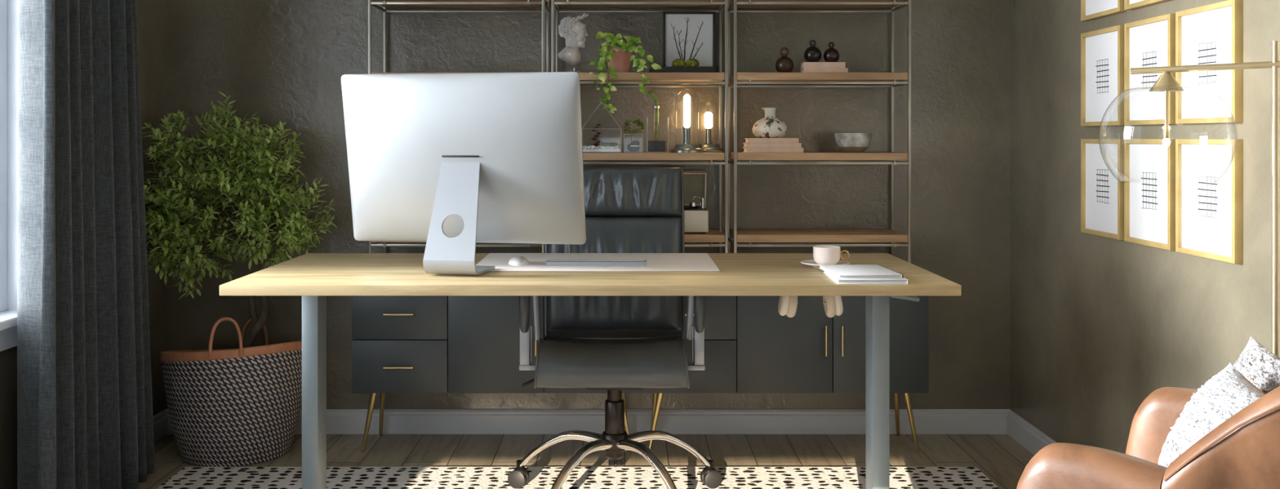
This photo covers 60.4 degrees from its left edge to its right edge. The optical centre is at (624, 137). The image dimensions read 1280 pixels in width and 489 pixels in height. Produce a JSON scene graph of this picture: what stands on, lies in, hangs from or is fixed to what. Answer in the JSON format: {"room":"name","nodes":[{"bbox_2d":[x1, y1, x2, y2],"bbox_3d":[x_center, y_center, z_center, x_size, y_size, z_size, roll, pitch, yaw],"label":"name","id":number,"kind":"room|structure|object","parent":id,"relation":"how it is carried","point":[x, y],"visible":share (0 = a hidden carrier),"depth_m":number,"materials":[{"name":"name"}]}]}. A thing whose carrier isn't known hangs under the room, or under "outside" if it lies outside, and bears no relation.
{"room":"office","nodes":[
{"label":"office","id":0,"kind":"room"},
{"bbox_2d":[0,0,164,488],"bbox_3d":[-1.780,-0.193,1.210,0.120,2.600,5.820,0,0,0],"label":"wall","id":1,"kind":"structure","parent":0,"point":[150,14],"depth_m":3.98,"materials":[{"name":"paint"}]},
{"bbox_2d":[0,0,17,351],"bbox_3d":[-1.755,-0.324,2.100,0.170,1.818,2.320,0,0,0],"label":"window","id":2,"kind":"structure","parent":1,"relation":"in","point":[8,8],"depth_m":3.13,"materials":[{"name":"paint"}]},
{"bbox_2d":[17,0,155,488],"bbox_3d":[-1.573,-0.089,3.259,0.146,2.369,0.655,0,0,0],"label":"curtain","id":3,"kind":"object","parent":2,"relation":"hanging from","point":[85,420],"visible":1,"depth_m":3.12,"materials":[{"name":"fabric"}]},
{"bbox_2d":[152,409,167,442],"bbox_3d":[-1.712,1.062,1.202,0.016,0.090,5.804,0,0,0],"label":"baseboard","id":4,"kind":"structure","parent":1,"relation":"attached to","point":[160,420],"depth_m":4.04,"materials":[{"name":"paint"}]},
{"bbox_2d":[137,434,1034,488],"bbox_3d":[-0.138,1.157,1.210,3.404,0.100,6.060,0,0,0],"label":"floor","id":5,"kind":"structure","parent":0,"point":[1000,458],"depth_m":3.87,"materials":[{"name":"brown wood"}]},
{"bbox_2d":[160,316,302,466],"bbox_3d":[-1.363,0.849,3.865,0.497,0.514,0.521,0,0,0],"label":"woven basket","id":6,"kind":"object","parent":5,"relation":"on","point":[241,406],"visible":0.94,"depth_m":3.68,"materials":[{"name":"wicker"}]},
{"bbox_2d":[141,91,337,347],"bbox_3d":[-1.354,0.462,3.844,0.693,1.250,0.495,0,0,7],"label":"potted tree","id":7,"kind":"object","parent":6,"relation":"in","point":[174,233],"visible":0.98,"depth_m":3.80,"materials":[{"name":"green plant"}]},
{"bbox_2d":[351,295,639,453],"bbox_3d":[-0.449,0.809,3.950,1.005,0.598,0.289,0,0,0],"label":"credenza","id":8,"kind":"object","parent":5,"relation":"on","point":[401,344],"visible":0.52,"depth_m":3.83,"materials":[{"name":"paint"}]},
{"bbox_2d":[368,0,549,253],"bbox_3d":[-0.588,-0.241,3.973,0.618,1.503,0.255,0,0,0],"label":"bookcase","id":9,"kind":"object","parent":8,"relation":"on","point":[543,4],"visible":0.35,"depth_m":3.86,"materials":[{"name":"metal"}]},
{"bbox_2d":[551,0,728,253],"bbox_3d":[0.053,-0.241,3.973,0.617,1.503,0.255,0,0,0],"label":"bookcase","id":10,"kind":"object","parent":8,"relation":"on","point":[712,236],"visible":0.58,"depth_m":3.85,"materials":[{"name":"metal"}]},
{"bbox_2d":[557,13,588,72],"bbox_3d":[-0.184,-0.336,3.950,0.112,0.216,0.092,0,0,0],"label":"bust sculpture","id":11,"kind":"object","parent":10,"relation":"on","point":[575,33],"visible":1,"depth_m":3.93,"materials":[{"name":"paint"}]},
{"bbox_2d":[582,102,621,152],"bbox_3d":[-0.082,-0.037,3.930,0.143,0.181,0.093,0,0,0],"label":"terrarium","id":12,"kind":"object","parent":10,"relation":"on","point":[606,147],"visible":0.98,"depth_m":3.89,"materials":[{"name":"clear glass"}]},
{"bbox_2d":[588,31,662,113],"bbox_3d":[0.003,-0.230,3.891,0.255,0.293,0.181,0,0,0],"label":"trailing plant","id":13,"kind":"object","parent":10,"relation":"on","point":[619,57],"visible":0.98,"depth_m":3.85,"materials":[{"name":"green plant"}]},
{"bbox_2d":[622,117,644,152],"bbox_3d":[0.031,-0.009,3.920,0.082,0.124,0.069,0,0,0],"label":"terrarium","id":14,"kind":"object","parent":10,"relation":"on","point":[633,147],"visible":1,"depth_m":3.91,"materials":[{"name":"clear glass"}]},
{"bbox_2d":[646,91,668,152],"bbox_3d":[0.118,-0.056,3.930,0.077,0.218,0.066,0,0,0],"label":"vase","id":15,"kind":"object","parent":10,"relation":"on","point":[654,146],"visible":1,"depth_m":3.90,"materials":[{"name":"glass"}]},
{"bbox_2d":[648,17,717,72],"bbox_3d":[0.210,-0.330,3.950,0.241,0.204,0.080,0,0,0],"label":"tray","id":16,"kind":"object","parent":10,"relation":"on","point":[677,64],"visible":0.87,"depth_m":3.92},
{"bbox_2d":[648,66,717,72],"bbox_3d":[0.210,-0.240,3.950,0.241,0.024,0.080,0,0,0],"label":"tray","id":17,"kind":"object","parent":16,"relation":"on","point":[664,69],"depth_m":3.91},
{"bbox_2d":[670,88,703,152],"bbox_3d":[0.223,-0.061,3.920,0.118,0.230,0.118,0,0,0],"label":"table lamp","id":18,"kind":"object","parent":10,"relation":"on","point":[686,147],"visible":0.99,"depth_m":3.91,"materials":[{"name":"glass"}]},
{"bbox_2d":[683,128,691,144],"bbox_3d":[0.223,-0.005,3.920,0.030,0.057,0.030,0,0,0],"label":"socket","id":19,"kind":"object","parent":18,"relation":"attached to","point":[686,131],"depth_m":3.91,"materials":[{"name":"metal"}]},
{"bbox_2d":[662,11,715,66],"bbox_3d":[0.237,-0.344,4.030,0.192,0.232,0.014,0,0,0],"label":"framed print","id":20,"kind":"object","parent":10,"relation":"on","point":[705,55],"visible":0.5,"depth_m":4.03},
{"bbox_2d":[683,170,708,233],"bbox_3d":[0.228,0.230,3.962,0.136,0.221,0.155,0,0,0],"label":"record player","id":21,"kind":"object","parent":10,"relation":"on","point":[695,217],"visible":0.61,"depth_m":3.94},
{"bbox_2d":[698,99,723,152],"bbox_3d":[0.308,-0.043,4.035,0.110,0.194,0.110,0,0,0],"label":"table lamp","id":22,"kind":"object","parent":10,"relation":"on","point":[708,147],"visible":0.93,"depth_m":4.02,"materials":[{"name":"glass"}]},
{"bbox_2d":[705,128,711,143],"bbox_3d":[0.308,-0.004,4.035,0.024,0.056,0.024,0,0,0],"label":"socket","id":23,"kind":"object","parent":22,"relation":"attached to","point":[708,131],"depth_m":4.03,"materials":[{"name":"metal"}]},
{"bbox_2d":[155,466,999,488],"bbox_3d":[-0.146,1.103,2.286,2.642,0.009,2.772,0,0,0],"label":"area rug","id":24,"kind":"object","parent":5,"relation":"on","point":[188,477],"visible":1,"depth_m":3.56,"materials":[{"name":"fabric"}]},
{"bbox_2d":[219,253,961,488],"bbox_3d":[-0.083,0.728,3.037,1.800,0.740,0.739,0,0,0],"label":"desk","id":25,"kind":"object","parent":24,"relation":"on","point":[313,277],"visible":0.73,"depth_m":2.90,"materials":[{"name":"brown wood"}]},
{"bbox_2d":[341,71,586,275],"bbox_3d":[-0.440,0.092,2.902,0.655,0.525,0.189,0,0,10],"label":"desktop computer","id":26,"kind":"object","parent":25,"relation":"on","point":[452,162],"visible":1,"depth_m":2.90,"materials":[{"name":"metal"}]},
{"bbox_2d":[475,253,719,271],"bbox_3d":[-0.080,0.357,3.165,0.670,0.002,0.440,0,0,0],"label":"desk mat","id":27,"kind":"object","parent":25,"relation":"on","point":[537,261],"visible":0.78,"depth_m":3.15,"materials":[{"name":"leather"}]},
{"bbox_2d":[508,255,528,266],"bbox_3d":[-0.298,0.345,3.100,0.058,0.021,0.108,0,0,-8],"label":"computer mouse","id":28,"kind":"object","parent":27,"relation":"on","point":[517,260],"visible":1,"depth_m":3.07,"materials":[{"name":"white plastic"}]},
{"bbox_2d":[546,258,646,266],"bbox_3d":[-0.078,0.348,3.100,0.278,0.014,0.114,0,0,0],"label":"keyboard","id":29,"kind":"object","parent":27,"relation":"on","point":[553,262],"visible":1,"depth_m":3.04,"materials":[{"name":"metal"}]},
{"bbox_2d":[800,259,849,268],"bbox_3d":[0.553,0.350,3.030,0.134,0.015,0.134,0,0,0],"label":"saucer","id":30,"kind":"object","parent":25,"relation":"on","point":[808,262],"visible":0.52,"depth_m":3.04,"materials":[{"name":"ceramic"}]},
{"bbox_2d":[813,244,849,264],"bbox_3d":[0.563,0.326,3.026,0.089,0.052,0.074,0,0,35],"label":"coffee cup","id":31,"kind":"object","parent":30,"relation":"on","point":[822,254],"visible":0.91,"depth_m":3.00,"materials":[{"name":"ceramic"}]},
{"bbox_2d":[823,271,908,284],"bbox_3d":[0.610,0.352,2.800,0.172,0.012,0.235,0,0,2],"label":"notebook","id":32,"kind":"object","parent":25,"relation":"on","point":[838,281],"visible":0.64,"depth_m":2.69,"materials":[{"name":"paper"}]},
{"bbox_2d":[818,264,903,278],"bbox_3d":[0.602,0.342,2.812,0.162,0.009,0.215,0,0,-3],"label":"notebook","id":33,"kind":"object","parent":32,"relation":"on","point":[840,271],"visible":1,"depth_m":2.77,"materials":[{"name":"paper"}]},
{"bbox_3d":[0.568,0.402,3.364,0.030,0.037,0.039,0,0,0],"label":"hook","id":34,"kind":"object","parent":25,"relation":"attached to","visible":0},
{"bbox_2d":[777,295,843,317],"bbox_3d":[0.568,0.468,3.360,0.196,0.165,0.081,0,0,0],"label":"headphones","id":35,"kind":"object","parent":34,"relation":"hanging from","point":[788,304],"visible":0.66,"depth_m":3.33,"materials":[{"name":"beige leather"}]},
{"bbox_2d":[507,167,722,488],"bbox_3d":[-0.030,0.598,3.387,0.672,0.999,0.639,0,0,0],"label":"office chair","id":36,"kind":"object","parent":24,"relation":"on","point":[612,344],"visible":0.79,"depth_m":3.54,"materials":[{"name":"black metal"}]},
{"bbox_2d":[1016,386,1279,488],"bbox_3d":[1.019,0.683,1.780,0.633,0.848,0.611,0,0,43],"label":"armchair","id":37,"kind":"object","parent":24,"relation":"on","point":[1242,451],"visible":0.88,"depth_m":1.62,"materials":[{"name":"brown leather"}]},
{"bbox_2d":[1158,362,1265,467],"bbox_3d":[1.043,0.562,1.885,0.197,0.285,0.377,0,0,6],"label":"throw cushion","id":38,"kind":"object","parent":37,"relation":"on","point":[1228,392],"visible":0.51,"depth_m":1.92,"materials":[{"name":"fabric"}]},
{"bbox_2d":[1233,336,1279,394],"bbox_3d":[1.197,0.556,2.029,0.168,0.321,0.393,0,0,-6],"label":"cushion","id":39,"kind":"object","parent":37,"relation":"on","point":[1260,366],"visible":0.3,"depth_m":2.09,"materials":[{"name":"white fabric"}]},
{"bbox_2d":[640,295,928,453],"bbox_3d":[0.558,0.809,3.950,1.005,0.598,0.289,0,0,0],"label":"credenza","id":40,"kind":"object","parent":5,"relation":"on","point":[750,348],"visible":0.48,"depth_m":3.83,"materials":[{"name":"paint"}]},
{"bbox_2d":[728,0,911,262],"bbox_3d":[0.693,-0.241,3.973,0.620,1.503,0.255,0,0,0],"label":"bookcase","id":41,"kind":"object","parent":40,"relation":"on","point":[891,236],"visible":0.88,"depth_m":3.85,"materials":[{"name":"metal"}]},
{"bbox_2d":[742,147,804,152],"bbox_3d":[0.531,0.045,3.940,0.198,0.018,0.150,0,0,0],"label":"book","id":42,"kind":"object","parent":41,"relation":"on","point":[745,149],"visible":0.94,"depth_m":3.87,"materials":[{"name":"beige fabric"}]},
{"bbox_2d":[742,142,801,147],"bbox_3d":[0.527,0.028,3.942,0.191,0.016,0.145,0,0,0],"label":"book","id":43,"kind":"object","parent":42,"relation":"on","point":[745,144],"visible":1,"depth_m":3.87,"materials":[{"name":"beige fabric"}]},
{"bbox_2d":[744,137,799,142],"bbox_3d":[0.526,0.011,3.942,0.177,0.018,0.135,0,0,0],"label":"book","id":44,"kind":"object","parent":43,"relation":"on","point":[748,140],"visible":0.98,"depth_m":3.88,"materials":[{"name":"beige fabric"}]},
{"bbox_2d":[751,107,787,137],"bbox_3d":[0.522,-0.052,3.940,0.128,0.109,0.128,0,0,0],"label":"ceramic jug","id":45,"kind":"object","parent":44,"relation":"on","point":[769,126],"visible":0.94,"depth_m":3.90,"materials":[{"name":"ceramic"}]},
{"bbox_2d":[775,47,793,72],"bbox_3d":[0.575,-0.276,3.950,0.066,0.096,0.066,0,0,0],"label":"bottle","id":46,"kind":"object","parent":41,"relation":"on","point":[784,64],"visible":0.87,"depth_m":3.93,"materials":[{"name":"brown glass"}]},
{"bbox_2d":[798,67,848,72],"bbox_3d":[0.710,-0.236,3.940,0.157,0.016,0.120,0,0,0],"label":"book","id":47,"kind":"object","parent":41,"relation":"on","point":[805,69],"visible":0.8,"depth_m":3.88,"materials":[{"name":"beige paper"}]},
{"bbox_2d":[798,62,845,70],"bbox_3d":[0.706,-0.256,3.940,0.148,0.022,0.115,0,0,0],"label":"book","id":48,"kind":"object","parent":47,"relation":"on","point":[805,64],"visible":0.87,"depth_m":3.88,"materials":[{"name":"beige paper"}]},
{"bbox_2d":[804,40,821,62],"bbox_3d":[0.674,-0.308,3.940,0.062,0.084,0.062,0,0,0],"label":"bottle","id":49,"kind":"object","parent":48,"relation":"on","point":[812,54],"visible":0.85,"depth_m":3.92,"materials":[{"name":"black glass"}]},
{"bbox_2d":[823,41,839,62],"bbox_3d":[0.741,-0.305,3.940,0.057,0.076,0.057,0,0,0],"label":"bottle","id":50,"kind":"object","parent":48,"relation":"on","point":[830,55],"visible":0.9,"depth_m":3.92,"materials":[{"name":"glass"}]},
{"bbox_2d":[834,133,871,152],"bbox_3d":[0.818,0.019,3.940,0.130,0.070,0.130,0,0,0],"label":"ceramic bowl","id":51,"kind":"object","parent":41,"relation":"on","point":[846,142],"visible":1,"depth_m":3.89,"materials":[{"name":"ceramic"}]},
{"bbox_2d":[1098,40,1279,356],"bbox_3d":[1.241,0.455,2.336,0.429,1.304,0.268,0,0,27],"label":"floor lamp","id":52,"kind":"object","parent":5,"relation":"on","point":[1166,82],"visible":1,"depth_m":2.25,"materials":[{"name":"gold metal"}]},
{"bbox_2d":[164,0,1009,408],"bbox_3d":[-0.138,-0.193,4.180,3.404,2.600,0.120,0,0,0],"label":"wall","id":53,"kind":"structure","parent":0,"point":[286,61],"depth_m":4.12,"materials":[{"name":"paint"}]},
{"bbox_2d":[164,408,1010,434],"bbox_3d":[-0.138,1.062,4.112,3.164,0.090,0.016,0,0,0],"label":"baseboard","id":54,"kind":"structure","parent":53,"relation":"attached to","point":[339,421],"depth_m":4.10,"materials":[{"name":"paint"}]},
{"bbox_2d":[777,295,798,317],"bbox_3d":[0.500,0.503,3.360,0.060,0.095,0.081,0,0,0],"label":"ear cup","id":55,"kind":"object","parent":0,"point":[788,304],"depth_m":3.33,"materials":[{"name":"beige leather"}]},
{"bbox_2d":[822,295,843,317],"bbox_3d":[0.636,0.503,3.360,0.060,0.095,0.081,0,0,0],"label":"ear cup","id":56,"kind":"object","parent":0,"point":[833,304],"depth_m":3.33,"materials":[{"name":"beige leather"}]},
{"bbox_2d":[1009,0,1279,453],"bbox_3d":[1.504,-0.193,1.210,0.120,2.600,5.820,0,0,0],"label":"wall","id":57,"kind":"structure","parent":0,"point":[1099,325],"depth_m":3.35,"materials":[{"name":"paint"}]},
{"bbox_2d":[1007,409,1057,455],"bbox_3d":[1.436,1.062,1.202,0.016,0.090,5.804,0,0,0],"label":"baseboard","id":58,"kind":"structure","parent":57,"relation":"attached to","point":[1020,429],"depth_m":3.92,"materials":[{"name":"paint"}]},
{"bbox_2d":[1080,138,1124,239],"bbox_3d":[1.434,0.149,3.299,0.020,0.291,0.270,0,0,0],"label":"framed drawing","id":59,"kind":"object","parent":57,"relation":"attached to","point":[1102,195],"visible":0.84,"depth_m":3.29,"materials":[{"name":"white paper"}]},
{"bbox_2d":[1080,24,1125,126],"bbox_3d":[1.434,-0.179,3.299,0.020,0.289,0.270,0,0,0],"label":"framed drawing","id":60,"kind":"object","parent":57,"relation":"attached to","point":[1102,51],"visible":0.92,"depth_m":3.30,"materials":[{"name":"white paper"}]},
{"bbox_2d":[1080,0,1126,21],"bbox_3d":[1.434,-0.508,3.299,0.020,0.290,0.270,0,0,0],"label":"framed drawing","id":61,"kind":"object","parent":57,"relation":"attached to","point":[1091,10],"visible":0.94,"depth_m":3.32,"materials":[{"name":"white paper"}]},
{"bbox_2d":[1124,0,1169,9],"bbox_3d":[1.434,-0.508,3.004,0.020,0.290,0.264,0,0,0],"label":"framed drawing","id":62,"kind":"object","parent":57,"relation":"attached to","point":[1128,4],"visible":1,"depth_m":3.06,"materials":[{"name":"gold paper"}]},
{"bbox_2d":[1124,138,1175,250],"bbox_3d":[1.434,0.149,3.004,0.020,0.291,0.264,0,0,0],"label":"framed drawing","id":63,"kind":"object","parent":57,"relation":"attached to","point":[1149,166],"visible":0.91,"depth_m":3.00,"materials":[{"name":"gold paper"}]},
{"bbox_2d":[1124,13,1175,124],"bbox_3d":[1.434,-0.179,3.004,0.020,0.289,0.264,0,0,0],"label":"framed drawing","id":64,"kind":"object","parent":57,"relation":"attached to","point":[1150,42],"visible":0.8,"depth_m":3.02,"materials":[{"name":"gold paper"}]},
{"bbox_2d":[1175,138,1242,263],"bbox_3d":[1.434,0.149,2.706,0.020,0.291,0.276,0,0,0],"label":"framed drawing","id":65,"kind":"object","parent":57,"relation":"attached to","point":[1209,215],"visible":1,"depth_m":2.69,"materials":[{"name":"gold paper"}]},
{"bbox_2d":[1175,0,1242,124],"bbox_3d":[1.434,-0.179,2.706,0.020,0.289,0.276,0,0,0],"label":"framed drawing","id":66,"kind":"object","parent":57,"relation":"attached to","point":[1211,33],"visible":0.93,"depth_m":2.69,"materials":[{"name":"white paper"}]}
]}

